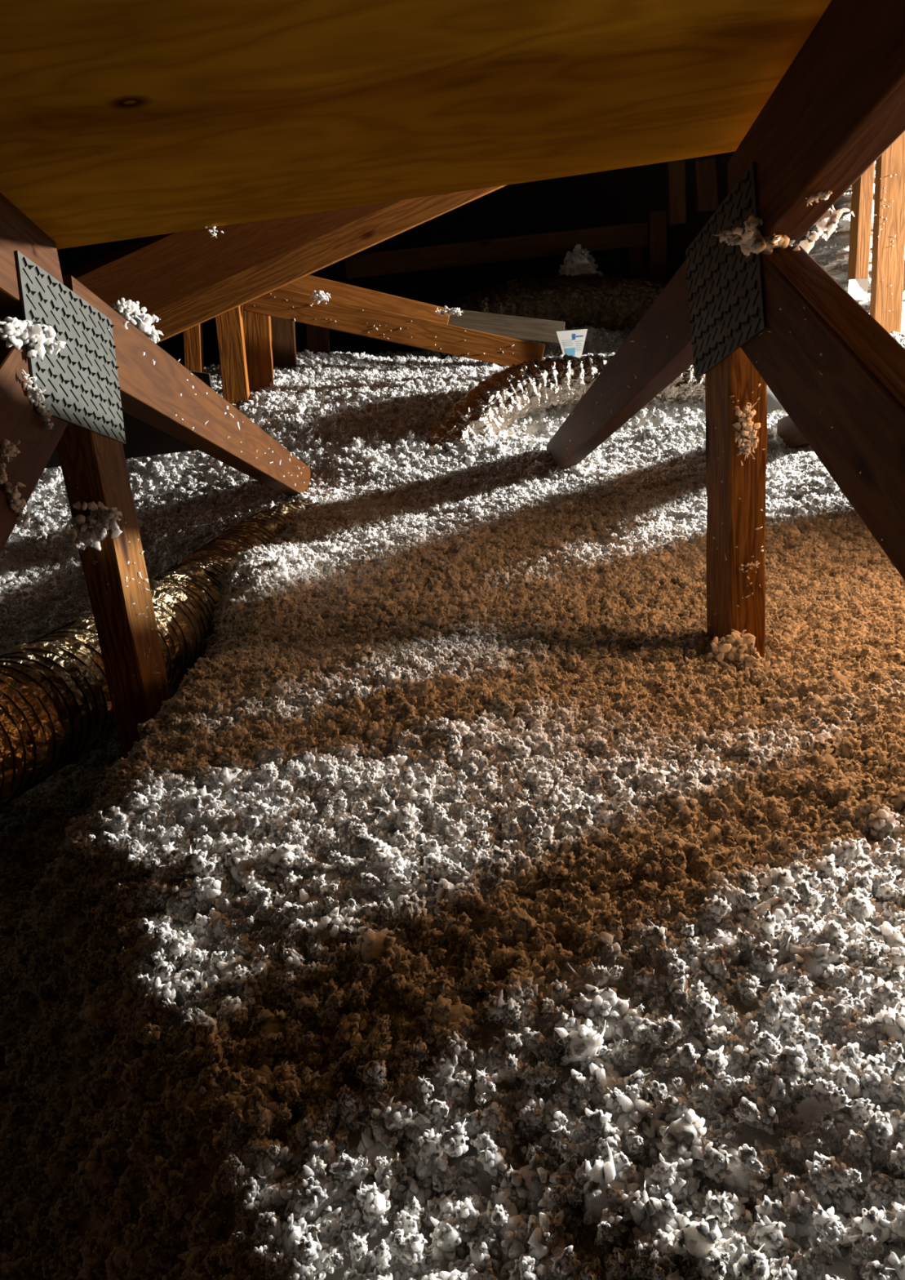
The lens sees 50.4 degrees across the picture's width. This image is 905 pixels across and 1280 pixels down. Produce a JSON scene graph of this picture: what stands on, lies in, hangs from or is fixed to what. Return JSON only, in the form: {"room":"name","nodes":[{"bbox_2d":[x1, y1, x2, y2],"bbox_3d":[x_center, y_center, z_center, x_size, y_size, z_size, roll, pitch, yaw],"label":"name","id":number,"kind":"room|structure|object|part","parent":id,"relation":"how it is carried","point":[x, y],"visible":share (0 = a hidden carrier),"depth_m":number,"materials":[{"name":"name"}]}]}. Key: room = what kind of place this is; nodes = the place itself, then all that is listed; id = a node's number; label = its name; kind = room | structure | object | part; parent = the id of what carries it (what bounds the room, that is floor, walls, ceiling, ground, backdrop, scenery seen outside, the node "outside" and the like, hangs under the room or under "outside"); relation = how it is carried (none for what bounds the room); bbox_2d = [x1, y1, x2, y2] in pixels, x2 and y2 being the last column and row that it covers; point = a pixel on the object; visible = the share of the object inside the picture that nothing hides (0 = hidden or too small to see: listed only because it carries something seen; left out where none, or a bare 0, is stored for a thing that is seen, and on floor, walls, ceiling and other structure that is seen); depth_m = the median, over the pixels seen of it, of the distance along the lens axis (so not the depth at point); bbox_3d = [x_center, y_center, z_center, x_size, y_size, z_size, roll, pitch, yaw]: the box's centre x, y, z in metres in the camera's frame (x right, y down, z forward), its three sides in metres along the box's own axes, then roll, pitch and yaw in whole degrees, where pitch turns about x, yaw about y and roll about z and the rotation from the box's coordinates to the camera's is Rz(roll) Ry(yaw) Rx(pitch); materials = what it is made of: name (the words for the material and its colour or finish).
{"room":"building cavity","nodes":[
{"label":"building cavity","id":0,"kind":"room"},
{"bbox_2d":[0,200,399,322],"bbox_3d":[-0.404,-1.115,2.624,1.163,0.375,1.600,-5,18,0],"label":"wooden beam","id":1,"kind":"structure","parent":0,"point":[157,272],"depth_m":2.32,"materials":[{"name":"brown wood"}]},
{"bbox_2d":[57,151,735,367],"bbox_3d":[0.989,-2.293,5.187,8.800,2.300,0.020,-5,18,0],"label":"wall","id":2,"kind":"structure","parent":0,"point":[623,196],"depth_m":5.18,"materials":[{"name":"black"}]},
{"bbox_2d":[0,0,831,249],"bbox_3d":[0.262,-0.417,-0.334,5.800,0.946,2.405,-5,18,0],"label":"roof sheathing","id":3,"kind":"structure","parent":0,"point":[120,120],"depth_m":0.73,"materials":[{"name":"brown wood"}]},
{"bbox_2d":[204,223,223,236],"bbox_3d":[-0.227,-0.391,0.914,0.015,0.017,0.009,1,19,18],"label":"tuft","id":4,"kind":"object","parent":3,"relation":"hanging from","point":[214,226],"visible":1,"depth_m":0.91,"materials":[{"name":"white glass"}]},
{"bbox_3d":[1.194,-0.122,2.100,8.800,0.020,7.200,-5,18,0],"label":"floor","id":5,"kind":"structure","parent":0,"visible":0},
{"bbox_2d":[0,191,311,759],"bbox_3d":[-0.380,-0.281,0.732,0.047,1.368,4.213,-5,18,0],"label":"roof truss","id":6,"kind":"object","parent":5,"relation":"on","point":[100,373],"visible":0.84,"depth_m":1.00,"materials":[{"name":"wood"}]},
{"bbox_2d":[0,439,20,462],"bbox_3d":[-0.348,-0.149,0.754,0.014,0.018,0.027,-5,18,0],"label":"tuft","id":7,"kind":"object","parent":6,"relation":"attached to","point":[7,449],"visible":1,"depth_m":0.75,"materials":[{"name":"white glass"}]},
{"bbox_2d":[0,462,31,528],"bbox_3d":[-0.351,-0.119,0.761,0.024,0.068,0.044,-14,20,-25],"label":"tuft","id":8,"kind":"object","parent":6,"relation":"attached to","point":[15,495],"visible":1,"depth_m":0.75,"materials":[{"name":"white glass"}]},
{"bbox_2d":[0,316,66,359],"bbox_3d":[-0.357,-0.249,0.797,0.033,0.036,0.084,0,19,16],"label":"tuft","id":9,"kind":"object","parent":6,"relation":"attached to","point":[21,331],"visible":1,"depth_m":0.80,"materials":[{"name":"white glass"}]},
{"bbox_2d":[19,367,53,429],"bbox_3d":[-0.352,-0.204,0.813,0.018,0.054,0.037,-8,18,-7],"label":"tuft","id":10,"kind":"object","parent":6,"relation":"attached to","point":[33,393],"visible":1,"depth_m":0.81,"materials":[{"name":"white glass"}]},
{"bbox_3d":[-0.359,-0.271,0.927,0.007,0.132,0.228,-5,4,0],"label":"nail plate","id":11,"kind":"part","parent":6,"relation":"part of","materials":[{"name":"metal"}]},
{"bbox_2d":[50,500,123,551],"bbox_3d":[-0.367,-0.115,0.966,0.070,0.052,0.036,-12,19,-20],"label":"tuft","id":12,"kind":"object","parent":6,"relation":"attached to","point":[102,518],"visible":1,"depth_m":0.96,"materials":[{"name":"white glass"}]},
{"bbox_3d":[-0.356,0.005,1.066,0.040,0.616,0.090,-5,18,0],"label":"web post","id":13,"kind":"part","parent":6,"relation":"part of","materials":[{"name":"brown wood"}]},
{"bbox_2d":[110,297,163,343],"bbox_3d":[-0.387,-0.394,1.198,0.041,0.060,0.132,-5,18,1],"label":"tuft","id":14,"kind":"object","parent":6,"relation":"on","point":[143,322],"visible":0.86,"depth_m":1.18,"materials":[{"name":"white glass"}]},
{"bbox_2d":[0,244,904,1279],"bbox_3d":[0.920,-0.632,2.221,7.150,0.805,6.360,-5,18,0],"label":"insulation","id":15,"kind":"object","parent":5,"relation":"on","point":[453,914],"visible":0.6,"depth_m":0.63,"materials":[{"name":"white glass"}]},
{"bbox_2d":[31,511,49,539],"bbox_3d":[-0.343,-0.095,0.799,0.016,0.025,0.015,1,19,20],"label":"tuft","id":16,"kind":"object","parent":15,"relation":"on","point":[39,524],"visible":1,"depth_m":0.80,"materials":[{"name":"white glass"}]},
{"bbox_2d":[44,370,213,468],"bbox_3d":[-0.921,-0.663,2.658,0.517,0.330,0.018,-5,18,0],"label":"board","id":17,"kind":"object","parent":15,"relation":"on","point":[142,438],"visible":0.21,"depth_m":2.69,"materials":[{"name":"black"}]},
{"bbox_2d":[0,492,359,808],"bbox_3d":[-0.432,-0.093,1.717,0.251,0.246,1.735,-2,18,10],"label":"duct","id":18,"kind":"object","parent":15,"relation":"on","point":[55,704],"visible":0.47,"depth_m":1.13,"materials":[{"name":"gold metal"}]},
{"bbox_2d":[133,185,506,408],"bbox_3d":[-0.396,-1.153,3.190,1.162,0.660,0.738,-5,18,0],"label":"truss","id":19,"kind":"object","parent":15,"relation":"on","point":[250,344],"visible":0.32,"depth_m":2.85,"materials":[{"name":"brown wood"}]},
{"bbox_3d":[-0.792,-0.861,2.946,0.050,0.302,0.038,2,18,-2],"label":"web post","id":20,"kind":"part","parent":19,"relation":"part of","materials":[{"name":"brown wood"}]},
{"bbox_3d":[-0.674,-0.870,2.947,0.075,0.320,0.038,-2,18,-1],"label":"web post","id":21,"kind":"part","parent":19,"relation":"part of","materials":[{"name":"brown wood"}]},
{"bbox_3d":[-0.619,-0.942,3.052,0.085,0.330,0.038,0,18,-2],"label":"web post","id":22,"kind":"part","parent":19,"relation":"part of","materials":[{"name":"brown wood"}]},
{"bbox_3d":[-0.593,-1.054,3.374,0.080,0.257,0.038,0,18,-2],"label":"web post","id":23,"kind":"part","parent":19,"relation":"part of","materials":[{"name":"brown wood"}]},
{"bbox_3d":[-0.499,-1.115,3.567,0.080,0.272,0.038,-1,18,-1],"label":"web post","id":24,"kind":"part","parent":19,"relation":"part of","materials":[{"name":"brown wood"}]},
{"bbox_2d":[244,275,545,366],"bbox_3d":[-0.181,-1.030,3.068,0.911,0.412,0.258,-5,18,0],"label":"wooden beam","id":25,"kind":"structure","parent":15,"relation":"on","point":[346,304],"depth_m":2.97,"materials":[{"name":"brown wood"}]},
{"bbox_2d":[310,290,330,304],"bbox_3d":[-0.398,-1.031,2.893,0.062,0.043,0.029,-5,18,1],"label":"tuft","id":26,"kind":"object","parent":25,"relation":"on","point":[322,296],"visible":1,"depth_m":2.89,"materials":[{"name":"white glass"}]},
{"bbox_2d":[435,305,462,315],"bbox_3d":[-0.010,-1.026,2.998,0.087,0.035,0.035,-4,18,4],"label":"tuft","id":27,"kind":"object","parent":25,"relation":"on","point":[448,311],"visible":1,"depth_m":3.00,"materials":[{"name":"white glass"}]},
{"bbox_2d":[446,307,564,343],"bbox_3d":[0.169,-1.058,3.238,0.418,0.149,0.030,-5,18,0],"label":"plank","id":28,"kind":"object","parent":25,"relation":"attached to","point":[507,326],"visible":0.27,"depth_m":3.22,"materials":[{"name":"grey wood"}]},
{"bbox_2d":[68,174,895,696],"bbox_3d":[0.450,-0.599,1.780,2.041,0.691,2.745,-5,18,0],"label":"fibre flecks","id":29,"kind":"object","parent":15,"relation":"on","point":[126,322],"visible":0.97,"depth_m":1.07,"materials":[{"name":"white glass"}]},
{"bbox_2d":[344,157,718,280],"bbox_3d":[0.297,-1.652,3.912,1.498,0.457,0.278,-5,18,0],"label":"framing","id":30,"kind":"object","parent":15,"relation":"on","point":[652,233],"visible":0.84,"depth_m":3.98,"materials":[{"name":"brown wood"}]},
{"bbox_3d":[0.776,-1.610,4.066,0.060,0.127,0.038,-7,18,1],"label":"web post","id":31,"kind":"part","parent":30,"relation":"part of","materials":[{"name":"brown wood"}]},
{"bbox_3d":[0.852,-1.635,3.997,0.070,0.272,0.038,-4,18,0],"label":"web post","id":32,"kind":"part","parent":30,"relation":"part of","materials":[{"name":"brown wood"}]},
{"bbox_3d":[0.876,-1.766,3.766,0.065,0.253,0.038,-6,18,0],"label":"web post","id":33,"kind":"part","parent":30,"relation":"part of","materials":[{"name":"brown wood"}]},
{"bbox_3d":[0.992,-1.779,3.766,0.080,0.185,0.038,-9,18,1],"label":"web post","id":34,"kind":"part","parent":30,"relation":"part of","materials":[{"name":"brown wood"}]},
{"bbox_2d":[431,272,671,358],"bbox_3d":[0.538,-1.285,3.796,1.332,0.315,0.303,-5,18,0],"label":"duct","id":35,"kind":"object","parent":15,"relation":"on","point":[615,303],"visible":0.45,"depth_m":3.67,"materials":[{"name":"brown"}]},
{"bbox_2d":[556,328,587,357],"bbox_3d":[0.373,-0.903,2.978,0.097,0.109,0.001,-5,18,0],"label":"paper card","id":36,"kind":"object","parent":15,"relation":"on","point":[571,342],"visible":0.93,"depth_m":2.97,"materials":[{"name":"white paper"}]},
{"bbox_2d":[425,354,782,455],"bbox_3d":[0.594,-0.675,2.859,1.543,0.378,0.306,-8,18,-8],"label":"duct","id":37,"kind":"object","parent":15,"relation":"on","point":[510,394],"visible":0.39,"depth_m":2.76,"materials":[{"name":"silver metal"}]},
{"bbox_2d":[706,629,762,669],"bbox_3d":[0.304,0.025,1.031,0.058,0.074,0.050,5,21,29],"label":"tuft","id":38,"kind":"object","parent":15,"relation":"on","point":[731,646],"visible":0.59,"depth_m":1.02,"materials":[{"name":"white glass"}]},
{"bbox_2d":[766,384,782,413],"bbox_3d":[0.906,-0.687,2.602,0.158,0.137,0.091,-5,18,0],"label":"scrap","id":39,"kind":"object","parent":15,"relation":"on","point":[773,404],"visible":0.07,"depth_m":2.58,"materials":[{"name":"white paper"}]},
{"bbox_2d":[848,274,869,300],"bbox_3d":[1.357,-1.179,3.224,0.079,0.081,0.033,-5,18,0],"label":"scrap","id":40,"kind":"object","parent":15,"relation":"on","point":[858,289],"visible":0.79,"depth_m":3.23,"materials":[{"name":"white paper"}]},
{"bbox_2d":[870,130,904,333],"bbox_3d":[1.388,-1.228,3.062,0.091,0.969,0.038,-5,18,0],"label":"stud","id":41,"kind":"object","parent":15,"relation":"on","point":[887,260],"visible":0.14,"depth_m":3.03,"materials":[{"name":"brown wood"}]},
{"bbox_2d":[847,162,875,279],"bbox_3d":[1.314,-1.415,3.084,0.052,0.483,0.060,-5,18,0],"label":"stud","id":42,"kind":"object","parent":41,"relation":"attached to","point":[863,188],"visible":0.56,"depth_m":3.09,"materials":[{"name":"brown wood"}]},
{"bbox_2d":[902,259,904,292],"bbox_3d":[1.488,-1.206,3.125,0.150,0.149,0.038,-5,18,0],"label":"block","id":43,"kind":"object","parent":41,"relation":"attached to","point":[904,286],"visible":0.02,"depth_m":3.12,"materials":[{"name":"brown wood"}]},
{"bbox_2d":[546,0,904,657],"bbox_3d":[0.282,-0.344,0.732,0.047,1.368,4.213,-5,18,0],"label":"roof truss","id":44,"kind":"object","parent":5,"relation":"on","point":[839,105],"visible":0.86,"depth_m":0.79,"materials":[{"name":"wood"}]},
{"bbox_3d":[0.262,-0.349,0.946,0.007,0.140,0.232,-5,4,0],"label":"nail plate","id":45,"kind":"part","parent":44,"relation":"part of","materials":[{"name":"grey metal"}]},
{"bbox_2d":[714,223,747,257],"bbox_3d":[0.264,-0.354,0.862,0.059,0.037,0.030,2,19,21],"label":"tuft","id":46,"kind":"object","parent":44,"relation":"attached to","point":[734,238],"visible":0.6,"depth_m":0.86,"materials":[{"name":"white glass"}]},
{"bbox_3d":[0.313,-0.059,1.066,0.040,0.616,0.090,-5,18,0],"label":"web post","id":47,"kind":"part","parent":44,"relation":"part of","materials":[{"name":"brown wood"}]},
{"bbox_2d":[732,401,760,446],"bbox_3d":[0.295,-0.215,0.961,0.028,0.044,0.023,-3,18,7],"label":"tuft","id":48,"kind":"object","parent":44,"relation":"attached to","point":[739,412],"visible":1,"depth_m":0.96,"materials":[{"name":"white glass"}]},
{"bbox_2d":[737,427,759,460],"bbox_3d":[0.297,-0.199,0.967,0.022,0.036,0.017,-6,18,-1],"label":"tuft","id":49,"kind":"object","parent":44,"relation":"attached to","point":[746,444],"visible":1,"depth_m":0.96,"materials":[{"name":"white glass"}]},
{"bbox_2d":[738,560,759,573],"bbox_3d":[0.312,-0.076,1.010,0.022,0.013,0.011,-5,18,1],"label":"tuft","id":50,"kind":"object","parent":44,"relation":"attached to","point":[756,562],"visible":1,"depth_m":1.01,"materials":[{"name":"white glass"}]},
{"bbox_2d":[733,204,854,255],"bbox_3d":[0.293,-0.358,0.839,0.111,0.049,0.056,-11,19,-16],"label":"tuft","id":51,"kind":"object","parent":44,"relation":"attached to","point":[754,242],"visible":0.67,"depth_m":0.82,"materials":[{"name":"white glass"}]},
{"bbox_2d":[805,185,851,206],"bbox_3d":[0.294,-0.353,0.738,0.044,0.032,0.022,-7,18,-5],"label":"tuft","id":52,"kind":"object","parent":44,"relation":"attached to","point":[824,196],"visible":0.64,"depth_m":0.74,"materials":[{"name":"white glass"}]},
{"bbox_2d":[777,415,809,448],"bbox_3d":[0.926,-0.426,0.799,0.040,1.368,4.213,-5,18,0],"label":"roof truss","id":53,"kind":"object","parent":5,"relation":"on","point":[790,434],"visible":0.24,"depth_m":2.55,"materials":[{"name":"brown wood"}]},
{"bbox_2d":[793,160,904,329],"bbox_3d":[1.442,-1.599,3.400,0.569,1.810,0.581,1,19,20],"label":"wall","id":54,"kind":"structure","parent":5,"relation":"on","point":[832,255],"depth_m":3.31,"materials":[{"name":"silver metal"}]}
]}

